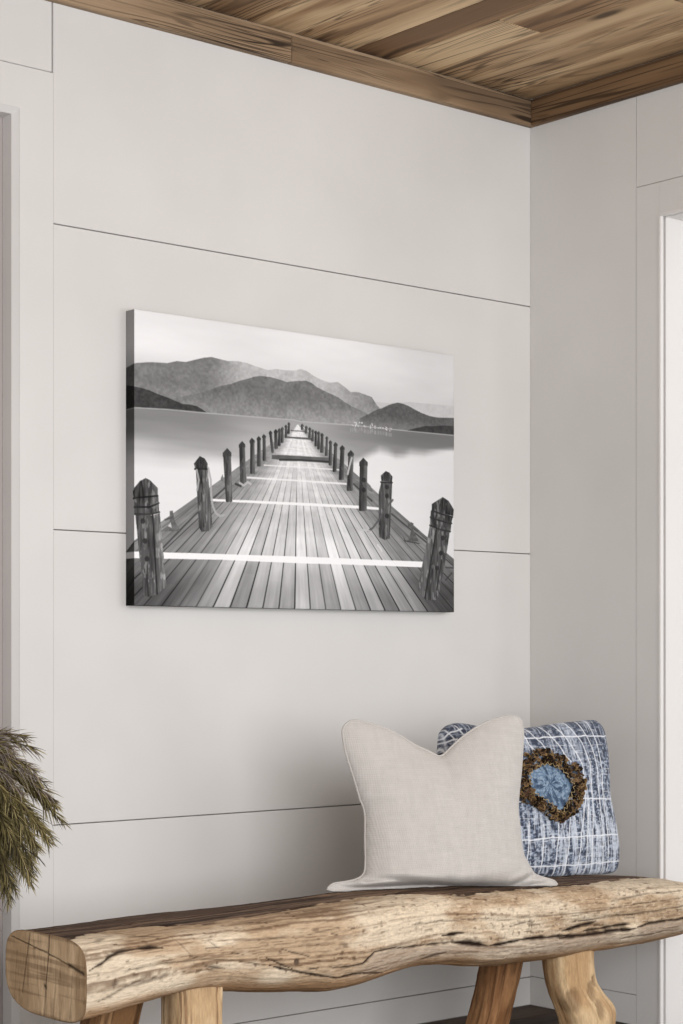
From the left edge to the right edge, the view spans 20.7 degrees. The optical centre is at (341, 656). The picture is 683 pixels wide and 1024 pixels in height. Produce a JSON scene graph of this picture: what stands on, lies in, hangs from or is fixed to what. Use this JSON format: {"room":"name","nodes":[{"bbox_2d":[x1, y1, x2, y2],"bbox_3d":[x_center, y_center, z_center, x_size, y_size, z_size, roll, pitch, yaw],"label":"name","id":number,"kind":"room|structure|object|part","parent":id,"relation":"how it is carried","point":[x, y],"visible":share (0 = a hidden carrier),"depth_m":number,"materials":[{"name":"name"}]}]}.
{"room":"entryway","nodes":[
{"label":"entryway","id":0,"kind":"room"},
{"bbox_2d":[0,0,529,1023],"bbox_3d":[-0.866,-0.330,4.397,3.960,2.720,0.120,0,0,-40],"label":"wall","id":1,"kind":"structure","parent":0,"point":[200,761],"depth_m":4.86,"materials":[{"name":"white paint"}]},
{"bbox_2d":[0,61,52,1023],"bbox_3d":[-1.133,-0.183,4.149,1.085,2.426,0.095,0,0,-40],"label":"door frame","id":2,"kind":"structure","parent":1,"relation":"in","point":[26,93],"depth_m":4.43,"materials":[{"name":"white paint"}]},
{"bbox_2d":[126,309,453,611],"bbox_3d":[-0.109,-0.489,4.942,1.075,0.718,0.030,0,0,-40],"label":"picture","id":3,"kind":"object","parent":1,"relation":"attached to","point":[266,468],"visible":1,"depth_m":4.87,"materials":[{"name":"grey fabric"}]},
{"bbox_2d":[46,0,534,127],"bbox_3d":[-1.033,-1.605,4.161,4.200,0.079,0.022,0,0,-40],"label":"trim","id":4,"kind":"structure","parent":1,"relation":"attached to","point":[169,16],"depth_m":4.96,"materials":[{"name":"brown wood"}]},
{"bbox_2d":[174,0,682,98],"bbox_3d":[0.225,-1.680,2.437,4.840,0.060,4.520,0,0,-40],"label":"ceiling","id":5,"kind":"structure","parent":0,"point":[529,49],"depth_m":4.92,"materials":[{"name":"brown wood"}]},
{"bbox_2d":[419,1004,626,1023],"bbox_3d":[0.352,1.070,2.348,4.760,0.080,4.820,0,0,-40],"label":"floor","id":6,"kind":"structure","parent":0,"point":[525,1014],"depth_m":5.34,"materials":[{"name":"brown wood"}]},
{"bbox_2d":[0,726,71,930],"bbox_3d":[-0.805,0.580,4.027,0.434,0.899,0.249,0,0,-4],"label":"plant","id":7,"kind":"object","parent":6,"relation":"on","point":[15,814],"visible":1,"depth_m":3.98,"materials":[{"name":"green plant"}]},
{"bbox_2d":[5,875,682,1023],"bbox_3d":[0.156,0.789,4.419,1.978,0.482,0.362,0,0,-40],"label":"bench","id":8,"kind":"object","parent":6,"relation":"on","point":[104,971],"visible":1,"depth_m":4.12,"materials":[{"name":"brown wood"}]},
{"bbox_3d":[-0.510,0.853,3.978,0.167,0.355,0.169,0,0,-40],"label":"leg","id":9,"kind":"part","parent":8,"relation":"part of","materials":[{"name":"brown wood"}]},
{"bbox_3d":[-0.311,0.843,3.912,0.120,0.375,0.097,0,0,-40],"label":"leg","id":10,"kind":"part","parent":8,"relation":"part of","materials":[{"name":"beige wood"}]},
{"bbox_2d":[326,715,557,891],"bbox_3d":[0.246,0.356,4.502,0.632,0.421,0.178,0,0,-23],"label":"cushion","id":11,"kind":"object","parent":8,"relation":"on","point":[451,818],"visible":1,"depth_m":4.46,"materials":[{"name":"beige fabric"}]},
{"bbox_3d":[0.372,0.855,4.723,0.209,0.350,0.113,0,0,-3],"label":"leg","id":12,"kind":"part","parent":8,"relation":"part of","materials":[{"name":"brown wood"}]},
{"bbox_2d":[436,720,619,876],"bbox_3d":[0.491,0.378,4.897,0.606,0.415,0.159,0,0,-35],"label":"patterned cushion","id":13,"kind":"object","parent":8,"relation":"on","point":[568,825],"visible":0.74,"depth_m":4.91,"materials":[{"name":"fabric"}]},
{"bbox_3d":[0.594,0.850,4.676,0.204,0.360,0.137,0,0,-40],"label":"leg","id":14,"kind":"part","parent":8,"relation":"part of","materials":[{"name":"beige wood"}]},
{"bbox_2d":[530,52,682,1023],"bbox_3d":[2.012,-0.330,3.947,0.160,2.720,4.304,0,0,-40],"label":"wall","id":15,"kind":"structure","parent":0,"point":[587,168],"depth_m":5.35,"materials":[{"name":"white paint"}]},
{"bbox_2d":[531,52,682,125],"bbox_3d":[1.919,-1.605,3.916,0.022,0.079,4.178,0,0,-40],"label":"trim","id":16,"kind":"structure","parent":15,"relation":"attached to","point":[665,72],"depth_m":5.27,"materials":[{"name":"brown wood"}]},
{"bbox_2d":[636,176,682,1023],"bbox_3d":[1.247,-0.141,4.859,0.183,2.341,1.097,0,0,-40],"label":"door","id":17,"kind":"structure","parent":15,"relation":"in","point":[659,206],"depth_m":5.18,"materials":[{"name":"white paint"}]}
]}

